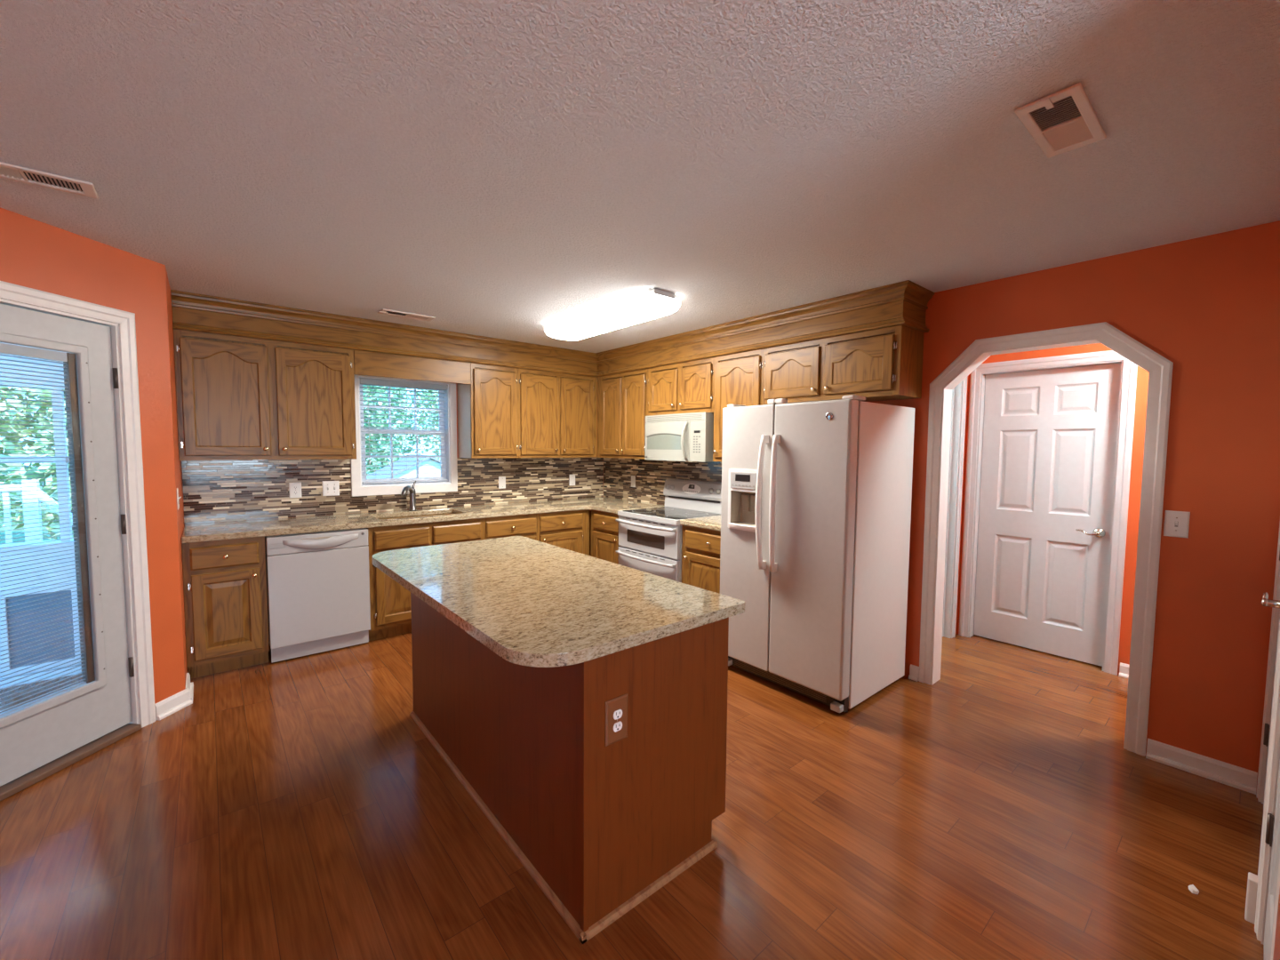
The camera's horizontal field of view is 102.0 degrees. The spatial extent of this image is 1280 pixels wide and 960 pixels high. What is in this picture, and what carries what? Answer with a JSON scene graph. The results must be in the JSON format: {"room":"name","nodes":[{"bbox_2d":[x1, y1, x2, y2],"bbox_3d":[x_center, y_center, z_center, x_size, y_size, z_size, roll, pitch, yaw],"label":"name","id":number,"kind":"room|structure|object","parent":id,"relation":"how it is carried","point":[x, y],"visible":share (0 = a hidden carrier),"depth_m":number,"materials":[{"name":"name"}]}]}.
{"room":"kitchen","nodes":[
{"label":"kitchen","id":0,"kind":"room"},
{"bbox_2d":[0,342,81,688],"bbox_3d":[-4.694,0.164,2.510,3.470,2.360,0.155,-3,5,-40],"label":"porch","id":1,"kind":"structure","parent":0,"point":[60,460],"depth_m":3.25,"materials":[{"name":"white paint"}]},
{"bbox_2d":[0,582,80,677],"bbox_3d":[-3.765,0.933,3.264,0.370,0.535,0.018,-3,5,-40],"label":"pet door","id":2,"kind":"structure","parent":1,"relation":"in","point":[46,583],"depth_m":3.26,"materials":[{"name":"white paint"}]},
{"bbox_2d":[0,207,184,703],"bbox_3d":[-2.710,0.109,2.036,0.120,2.440,1.700,1,4,5],"label":"wall","id":3,"kind":"structure","parent":0,"point":[36,254],"depth_m":2.72,"materials":[{"name":"orange paint"}]},
{"bbox_2d":[0,343,95,717],"bbox_3d":[-2.681,0.212,2.158,0.028,1.565,0.624,1,4,5],"label":"door blind","id":4,"kind":"object","parent":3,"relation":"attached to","point":[68,359],"visible":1,"depth_m":2.37,"materials":[{"name":"paint"}]},
{"bbox_2d":[0,280,155,800],"bbox_3d":[-2.674,0.253,2.162,0.174,2.137,1.094,1,4,5],"label":"door","id":5,"kind":"structure","parent":3,"relation":"in","point":[38,740],"depth_m":2.52,"materials":[{"name":"white paint"}]},
{"bbox_2d":[154,688,192,719],"bbox_3d":[-2.576,1.237,2.866,0.030,0.087,0.187,1,4,5],"label":"baseboard","id":6,"kind":"structure","parent":3,"relation":"attached to","point":[181,700],"depth_m":2.86,"materials":[{"name":"white paint"}]},
{"bbox_2d":[165,268,188,688],"bbox_3d":[-2.883,0.038,3.151,0.120,2.440,1.059,-3,5,-40],"label":"wall","id":7,"kind":"structure","parent":0,"point":[177,462],"depth_m":3.08,"materials":[{"name":"orange paint"}]},
{"bbox_2d":[176,488,181,509],"bbox_3d":[-2.653,0.107,2.987,0.018,0.120,0.075,-3,5,-40],"label":"light switch","id":8,"kind":"object","parent":7,"relation":"attached to","point":[178,497],"visible":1,"depth_m":2.96,"materials":[{"name":"white plastic"}]},
{"bbox_2d":[185,672,193,700],"bbox_3d":[-2.665,1.224,3.069,0.030,0.087,0.260,-3,5,-40],"label":"baseboard","id":9,"kind":"structure","parent":7,"relation":"attached to","point":[189,685],"depth_m":3.07,"materials":[{"name":"white paint"}]},
{"bbox_2d":[181,383,597,556],"bbox_3d":[-1.832,-0.057,4.807,3.860,2.440,0.140,-3,5,-40],"label":"wall","id":10,"kind":"structure","parent":0,"point":[456,383],"depth_m":4.81,"materials":[{"name":"orange paint"}]},
{"bbox_2d":[173,328,356,460],"bbox_3d":[-2.660,-0.567,3.747,1.023,0.834,0.365,-3,5,-40],"label":"upper cabinet","id":11,"kind":"object","parent":10,"relation":"attached to","point":[239,398],"visible":1,"depth_m":3.59,"materials":[{"name":"brown wood"}]},
{"bbox_2d":[353,350,470,384],"bbox_3d":[-1.836,-0.915,4.251,0.906,0.186,0.019,-3,5,-40],"label":"valance board","id":12,"kind":"object","parent":11,"relation":"attached to","point":[365,363],"visible":1,"depth_m":4.21,"materials":[{"name":"brown wood"}]},
{"bbox_2d":[170,289,597,376],"bbox_3d":[-1.668,-1.143,4.538,3.599,0.234,0.364,-3,5,-40],"label":"soffit","id":13,"kind":"structure","parent":10,"relation":"attached to","point":[193,312],"depth_m":3.95,"materials":[{"name":"brown wood"}]},
{"bbox_2d":[181,456,603,524],"bbox_3d":[-1.795,0.023,4.745,3.586,0.452,0.009,-3,5,-40],"label":"tile backsplash","id":14,"kind":"structure","parent":10,"relation":"attached to","point":[213,491],"depth_m":4.17,"materials":[{"name":"tile"}]},
{"bbox_2d":[288,482,301,497],"bbox_3d":[-2.664,0.080,4.010,0.078,0.118,0.008,-3,5,-40],"label":"wall outlet","id":15,"kind":"object","parent":14,"relation":"attached to","point":[295,488],"visible":1,"depth_m":4.01,"materials":[{"name":"white plastic"}]},
{"bbox_2d":[322,480,339,495],"bbox_3d":[-2.477,0.068,4.160,0.116,0.118,0.018,-3,5,-40],"label":"light switch","id":16,"kind":"object","parent":14,"relation":"attached to","point":[330,488],"visible":1,"depth_m":4.16,"materials":[{"name":"white plastic"}]},
{"bbox_2d":[498,476,505,488],"bbox_3d":[-1.354,0.025,5.103,0.072,0.118,0.008,-3,5,-40],"label":"wall outlet","id":17,"kind":"object","parent":14,"relation":"attached to","point":[501,479],"visible":1,"depth_m":5.10,"materials":[{"name":"white plastic"}]},
{"bbox_2d":[569,474,575,485],"bbox_3d":[-0.732,0.000,5.621,0.072,0.118,0.008,-3,5,-40],"label":"wall outlet","id":18,"kind":"object","parent":14,"relation":"attached to","point":[572,476],"visible":1,"depth_m":5.62,"materials":[{"name":"white plastic"}]},
{"bbox_2d":[350,375,457,496],"bbox_3d":[-2.074,-0.410,4.563,0.877,1.058,0.161,-3,5,-40],"label":"window","id":19,"kind":"structure","parent":10,"relation":"in","point":[358,488],"depth_m":4.60,"materials":[{"name":"white paint"}]},
{"bbox_2d":[360,377,447,484],"bbox_3d":[-2.050,-0.416,4.543,0.709,0.876,0.067,-3,5,-40],"label":"window blind","id":20,"kind":"object","parent":19,"relation":"attached to","point":[366,381],"visible":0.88,"depth_m":4.52,"materials":[{"name":"white plastic"}]},
{"bbox_2d":[456,362,518,458],"bbox_3d":[-1.396,-0.622,4.801,0.452,0.834,0.366,-3,5,-40],"label":"upper cabinet","id":21,"kind":"object","parent":10,"relation":"attached to","point":[488,406],"visible":1,"depth_m":4.68,"materials":[{"name":"brown wood"}]},
{"bbox_2d":[518,368,597,457],"bbox_3d":[-0.877,-0.645,5.233,0.894,0.834,0.365,-3,5,-40],"label":"upper cabinet","id":22,"kind":"object","parent":10,"relation":"attached to","point":[557,412],"visible":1,"depth_m":5.09,"materials":[{"name":"brown wood"}]},
{"bbox_2d":[0,632,1263,959],"bbox_3d":[1.123,1.389,2.065,7.050,0.060,8.000,-3,5,-40],"label":"floor","id":23,"kind":"structure","parent":0,"point":[299,808],"depth_m":1.96,"materials":[{"name":"brown wood"}]},
{"bbox_2d":[181,536,269,679],"bbox_3d":[-2.811,0.799,3.523,0.412,0.876,0.659,-3,5,-40],"label":"base cabinet","id":24,"kind":"object","parent":23,"relation":"on","point":[225,581],"visible":0.98,"depth_m":3.29,"materials":[{"name":"brown wood"}]},
{"bbox_2d":[264,528,370,663],"bbox_3d":[-2.403,0.780,3.838,0.606,0.856,0.601,-3,5,-40],"label":"dishwasher","id":25,"kind":"object","parent":23,"relation":"on","point":[318,583],"visible":0.99,"depth_m":3.60,"materials":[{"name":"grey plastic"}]},
{"bbox_2d":[366,512,483,640],"bbox_3d":[-1.842,0.756,4.331,0.876,0.876,0.659,-3,5,-40],"label":"base cabinet","id":26,"kind":"object","parent":23,"relation":"on","point":[390,606],"visible":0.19,"depth_m":3.96,"materials":[{"name":"brown wood"}]},
{"bbox_2d":[181,496,664,543],"bbox_3d":[-1.435,0.299,4.335,3.596,0.040,1.126,-3,5,-40],"label":"countertop","id":27,"kind":"structure","parent":26,"relation":"on","point":[210,532],"depth_m":4.05,"materials":[{"name":"stone"}]},
{"bbox_2d":[400,480,416,511],"bbox_3d":[-1.963,0.142,4.394,0.059,0.258,0.269,0,4,-4],"label":"faucet","id":28,"kind":"object","parent":27,"relation":"on","point":[412,503],"visible":1,"depth_m":4.47,"materials":[{"name":"metal"}]},
{"bbox_2d":[482,513,537,540],"bbox_3d":[-1.307,0.733,4.776,0.512,0.876,0.659,-3,5,-40],"label":"base cabinet","id":29,"kind":"object","parent":23,"relation":"on","point":[524,525],"visible":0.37,"depth_m":4.52,"materials":[{"name":"brown wood"}]},
{"bbox_2d":[537,509,589,555],"bbox_3d":[-0.893,0.714,5.122,0.564,0.876,0.659,-3,5,-40],"label":"base cabinet","id":30,"kind":"object","parent":23,"relation":"on","point":[567,530],"visible":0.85,"depth_m":4.89,"materials":[{"name":"brown wood"}]},
{"bbox_2d":[410,592,728,944],"bbox_3d":[-0.453,0.888,2.382,0.676,0.876,1.700,-3,5,-40],"label":"kitchen island","id":31,"kind":"object","parent":23,"relation":"on","point":[599,828],"visible":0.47,"depth_m":1.76,"materials":[{"name":"brown wood"}]},
{"bbox_2d":[372,536,745,667],"bbox_3d":[-0.522,0.434,2.316,0.885,0.038,1.806,-3,5,-40],"label":"island countertop","id":32,"kind":"structure","parent":31,"relation":"on","point":[530,602],"depth_m":1.93,"materials":[{"name":"stone"}]},
{"bbox_2d":[605,693,627,746],"bbox_3d":[-0.070,0.740,1.597,0.086,0.140,0.008,-3,5,-40],"label":"wall outlet","id":33,"kind":"object","parent":31,"relation":"attached to","point":[616,709],"visible":1,"depth_m":1.59,"materials":[{"name":"brown plastic"}]},
{"bbox_2d":[613,720,622,732],"bbox_3d":[-0.069,0.759,1.596,0.034,0.027,0.004,-3,5,-40],"label":"receptacle","id":34,"kind":"object","parent":33,"relation":"attached to","point":[617,724],"depth_m":1.60,"materials":[{"name":"white plastic"}]},
{"bbox_2d":[613,709,622,719],"bbox_3d":[-0.069,0.720,1.594,0.034,0.027,0.004,-3,5,-40],"label":"receptacle","id":35,"kind":"object","parent":33,"relation":"attached to","point":[617,713],"depth_m":1.59,"materials":[{"name":"white plastic"}]},
{"bbox_2d":[591,509,621,564],"bbox_3d":[-0.110,0.724,5.061,0.659,0.876,0.496,-3,5,-40],"label":"base cabinet","id":36,"kind":"object","parent":23,"relation":"on","point":[604,529],"visible":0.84,"depth_m":4.85,"materials":[{"name":"brown wood"}]},
{"bbox_2d":[615,478,721,582],"bbox_3d":[0.272,0.606,4.547,0.699,1.182,0.761,-3,5,-40],"label":"electric range","id":37,"kind":"object","parent":23,"relation":"on","point":[650,540],"visible":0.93,"depth_m":4.44,"materials":[{"name":"white metal"}]},
{"bbox_2d":[681,525,720,593],"bbox_3d":[0.734,0.793,4.053,0.659,0.876,0.596,-3,5,-40],"label":"base cabinet","id":38,"kind":"object","parent":23,"relation":"on","point":[700,547],"visible":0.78,"depth_m":3.91,"materials":[{"name":"brown wood"}]},
{"bbox_2d":[680,515,720,531],"bbox_3d":[0.746,0.335,4.031,0.638,0.040,0.600,-3,5,-40],"label":"countertop","id":39,"kind":"structure","parent":38,"relation":"on","point":[713,523],"depth_m":3.96,"materials":[{"name":"stone"}]},
{"bbox_2d":[720,394,915,712],"bbox_3d":[1.092,0.391,3.340,0.870,1.774,0.886,-3,5,-40],"label":"refrigerator","id":40,"kind":"object","parent":23,"relation":"on","point":[817,495],"visible":0.94,"depth_m":3.03,"materials":[{"name":"metal"}]},
{"bbox_2d":[1188,884,1199,894],"bbox_3d":[1.867,1.379,1.749,0.026,0.010,0.034,1,4,13],"label":"paper scrap","id":41,"kind":"object","parent":23,"relation":"on","point":[1192,888],"visible":1,"depth_m":1.75,"materials":[{"name":"white paper"}]},
{"bbox_2d":[0,0,1279,352],"bbox_3d":[0.964,-1.114,1.851,7.400,0.080,8.140,-3,5,-40],"label":"ceiling","id":42,"kind":"structure","parent":0,"point":[508,170],"depth_m":1.64,"materials":[{"name":"white paint"}]},
{"bbox_2d":[0,161,98,199],"bbox_3d":[-2.210,-1.091,1.854,0.368,0.015,0.146,-3,5,-40],"label":"ceiling vent","id":43,"kind":"object","parent":42,"relation":"in","point":[7,171],"visible":1,"depth_m":1.89,"materials":[{"name":"beige metal"}]},
{"bbox_2d":[377,308,435,321],"bbox_3d":[-1.713,-1.208,3.804,0.368,0.015,0.146,-3,5,-40],"label":"ceiling vent","id":44,"kind":"object","parent":42,"relation":"in","point":[383,311],"visible":1,"depth_m":3.80,"materials":[{"name":"beige metal"}]},
{"bbox_2d":[544,288,680,340],"bbox_3d":[-0.243,-1.142,3.688,0.310,0.109,1.286,-3,5,-40],"label":"ceiling light","id":45,"kind":"object","parent":42,"relation":"attached to","point":[647,304],"visible":1,"depth_m":3.45,"materials":[{"name":"glowing translucent white acrylic diffuser"},{"name":"metal"}]},
{"bbox_2d":[1014,82,1106,158],"bbox_3d":[1.238,-1.044,1.522,0.368,0.015,0.146,-3,5,-40],"label":"ceiling vent","id":46,"kind":"object","parent":42,"relation":"in","point":[1065,120],"visible":1,"depth_m":1.51,"materials":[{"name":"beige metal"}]},
{"bbox_2d":[608,220,1279,791],"bbox_3d":[1.230,0.015,4.028,0.120,2.440,4.985,-3,5,-40],"label":"wall","id":47,"kind":"structure","parent":0,"point":[1209,306],"depth_m":2.36,"materials":[{"name":"orange paint"}]},
{"bbox_2d":[597,368,647,458],"bbox_3d":[-0.087,-0.636,5.192,0.365,0.834,0.810,-3,5,-40],"label":"upper cabinet","id":48,"kind":"object","parent":47,"relation":"attached to","point":[622,398],"visible":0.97,"depth_m":5.06,"materials":[{"name":"brown wood"}]},
{"bbox_2d":[603,457,721,504],"bbox_3d":[0.387,0.028,4.938,0.009,0.452,2.488,-3,5,-40],"label":"tile backsplash","id":49,"kind":"structure","parent":47,"relation":"attached to","point":[651,476],"depth_m":5.30,"materials":[{"name":"tile"}]},
{"bbox_2d":[631,475,635,487],"bbox_3d":[-0.074,0.014,5.477,0.008,0.118,0.072,-3,5,-40],"label":"wall outlet","id":50,"kind":"object","parent":49,"relation":"attached to","point":[633,477],"visible":1,"depth_m":5.47,"materials":[{"name":"white plastic"}]},
{"bbox_2d":[648,357,714,415],"bbox_3d":[0.436,-0.792,4.556,0.365,0.437,0.813,-3,5,-40],"label":"upper cabinet","id":51,"kind":"object","parent":47,"relation":"attached to","point":[686,387],"visible":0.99,"depth_m":4.42,"materials":[{"name":"brown wood"}]},
{"bbox_2d":[644,412,719,462],"bbox_3d":[0.393,-0.369,4.559,0.436,0.402,0.754,-3,5,-40],"label":"microwave","id":52,"kind":"object","parent":51,"relation":"attached to","point":[677,436],"visible":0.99,"depth_m":4.36,"materials":[{"name":"white plastic"}]},
{"bbox_2d":[712,348,763,461],"bbox_3d":[0.848,-0.560,4.074,0.365,0.834,0.474,-3,5,-40],"label":"upper cabinet","id":53,"kind":"object","parent":47,"relation":"attached to","point":[739,377],"visible":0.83,"depth_m":3.98,"materials":[{"name":"brown wood"}]},
{"bbox_2d":[596,280,934,376],"bbox_3d":[0.662,-1.109,4.270,0.365,0.234,3.131,-3,5,-40],"label":"soffit","id":54,"kind":"structure","parent":47,"relation":"attached to","point":[904,303],"depth_m":3.61,"materials":[{"name":"brown wood"}]},
{"bbox_2d":[762,324,924,404],"bbox_3d":[1.316,-0.736,3.503,0.365,0.405,0.978,-3,5,-40],"label":"upper cabinet","id":55,"kind":"object","parent":47,"relation":"attached to","point":[883,364],"visible":1,"depth_m":3.28,"materials":[{"name":"brown wood"}]},
{"bbox_2d":[908,664,919,681],"bbox_3d":[1.763,1.241,3.337,0.030,0.087,0.055,-3,5,-40],"label":"baseboard","id":56,"kind":"structure","parent":47,"relation":"attached to","point":[914,670],"depth_m":3.33,"materials":[{"name":"white paint"}]},
{"bbox_2d":[918,321,1173,756],"bbox_3d":[2.174,0.255,2.897,0.141,2.116,1.053,-3,5,-40],"label":"trim","id":57,"kind":"structure","parent":47,"relation":"attached to","point":[1159,368],"depth_m":2.58,"materials":[{"name":"white paint"}]},
{"bbox_2d":[1163,510,1190,538],"bbox_3d":[2.495,0.206,2.412,0.018,0.122,0.080,-3,5,-40],"label":"light switch","id":58,"kind":"object","parent":47,"relation":"attached to","point":[1176,523],"visible":1,"depth_m":2.41,"materials":[{"name":"white plastic"}]},
{"bbox_2d":[1145,738,1257,794],"bbox_3d":[2.564,1.307,2.379,0.030,0.087,0.343,-3,5,-40],"label":"baseboard","id":59,"kind":"structure","parent":47,"relation":"attached to","point":[1235,776],"depth_m":2.37,"materials":[{"name":"white paint"}]},
{"bbox_2d":[955,375,968,634],"bbox_3d":[2.179,0.033,3.860,1.120,2.440,0.120,-3,5,-40],"label":"wall","id":60,"kind":"structure","parent":0,"point":[968,375],"depth_m":4.10,"materials":[{"name":"orange paint"}]},
{"bbox_2d":[942,376,967,638],"bbox_3d":[2.119,0.198,3.810,0.911,2.117,0.139,-3,5,-40],"label":"door","id":61,"kind":"structure","parent":60,"relation":"in","point":[958,401],"depth_m":4.03,"materials":[{"name":"white paint"}]},
{"bbox_2d":[956,343,1149,674],"bbox_3d":[3.341,0.080,3.249,0.120,2.440,2.310,-3,5,-40],"label":"wall","id":62,"kind":"structure","parent":0,"point":[1142,375],"depth_m":3.38,"materials":[{"name":"orange paint"}]},
{"bbox_2d":[958,350,1137,674],"bbox_3d":[2.907,0.197,3.763,0.139,2.136,0.942,-3,5,-40],"label":"door","id":63,"kind":"structure","parent":62,"relation":"in","point":[1050,439],"depth_m":3.73,"materials":[{"name":"white paint"}]},
{"bbox_2d":[1118,662,1129,679],"bbox_3d":[3.586,1.282,2.902,0.030,0.087,1.338,-3,5,-40],"label":"baseboard","id":64,"kind":"structure","parent":62,"relation":"attached to","point":[1124,669],"depth_m":3.40,"materials":[{"name":"white paint"}]},
{"bbox_3d":[1.937,0.181,1.455,2.100,2.440,0.120,-3,5,-40],"label":"wall","id":65,"kind":"structure","parent":0,"visible":0},
{"bbox_2d":[1244,872,1258,924],"bbox_3d":[1.938,1.322,1.635,0.043,0.140,0.034,-3,5,-40],"label":"trim","id":66,"kind":"structure","parent":65,"relation":"attached to","point":[1252,880],"depth_m":1.63,"materials":[{"name":"white paint"}]},
{"bbox_2d":[1254,632,1279,959],"bbox_3d":[1.617,0.354,1.208,0.920,2.119,0.135,-3,5,-40],"label":"door","id":67,"kind":"structure","parent":65,"relation":"in","point":[1267,924],"depth_m":1.53,"materials":[{"name":"white paint"}]},
{"bbox_2d":[1256,522,1279,875],"bbox_3d":[2.353,0.321,1.846,0.920,2.119,0.173,-3,5,-40],"label":"door","id":68,"kind":"structure","parent":65,"relation":"in","point":[1275,604],"depth_m":2.16,"materials":[{"name":"white paint"}]},
{"label":"outside","id":69,"kind":"structure","parent":0,"visible":0},
{"bbox_2d":[0,464,380,543],"bbox_3d":[-19.843,0.234,29.228,80.000,0.050,59.400,-3,5,-40],"label":"ground","id":70,"kind":"structure","parent":69,"point":[14,497],"depth_m":13.22,"materials":[{"name":"green plant"}]},
{"bbox_2d":[0,480,72,543],"bbox_3d":[-4.997,0.945,4.095,1.262,1.880,0.080,-3,5,-40],"label":"stair railing","id":71,"kind":"object","parent":70,"relation":"on","point":[28,484],"visible":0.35,"depth_m":4.12,"materials":[{"name":"white paint"}]},
{"bbox_2d":[0,386,73,539],"bbox_3d":[-10.311,-1.715,9.253,3.141,6.475,2.637,-3,5,-40],"label":"tree","id":72,"kind":"object","parent":70,"relation":"on","point":[8,465],"visible":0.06,"depth_m":8.72,"materials":[{"name":"green plant"}]},
{"bbox_2d":[362,384,413,474],"bbox_3d":[-9.460,-2.488,17.089,3.793,7.058,2.992,-3,5,-40],"label":"tree","id":73,"kind":"object","parent":70,"relation":"on","point":[366,389],"visible":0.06,"depth_m":17.29,"materials":[{"name":"green plant"}]},
{"bbox_2d":[363,386,438,474],"bbox_3d":[-11.079,-3.755,22.233,4.923,8.922,4.056,-3,5,-40],"label":"tree","id":74,"kind":"object","parent":70,"relation":"on","point":[386,390],"visible":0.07,"depth_m":22.35,"materials":[{"name":"green plant"}]},
{"bbox_2d":[366,454,440,479],"bbox_3d":[-6.538,0.206,15.452,2.800,1.920,1.950,-3,5,-40],"label":"garden shed","id":75,"kind":"object","parent":70,"relation":"on","point":[412,460],"visible":0.14,"depth_m":14.73,"materials":[{"name":"white"}]},
{"bbox_2d":[416,389,439,458],"bbox_3d":[-6.630,-2.905,20.109,3.939,7.559,3.248,-3,5,-40],"label":"tree","id":76,"kind":"object","parent":70,"relation":"on","point":[423,393],"visible":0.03,"depth_m":19.20,"materials":[{"name":"green plant"}]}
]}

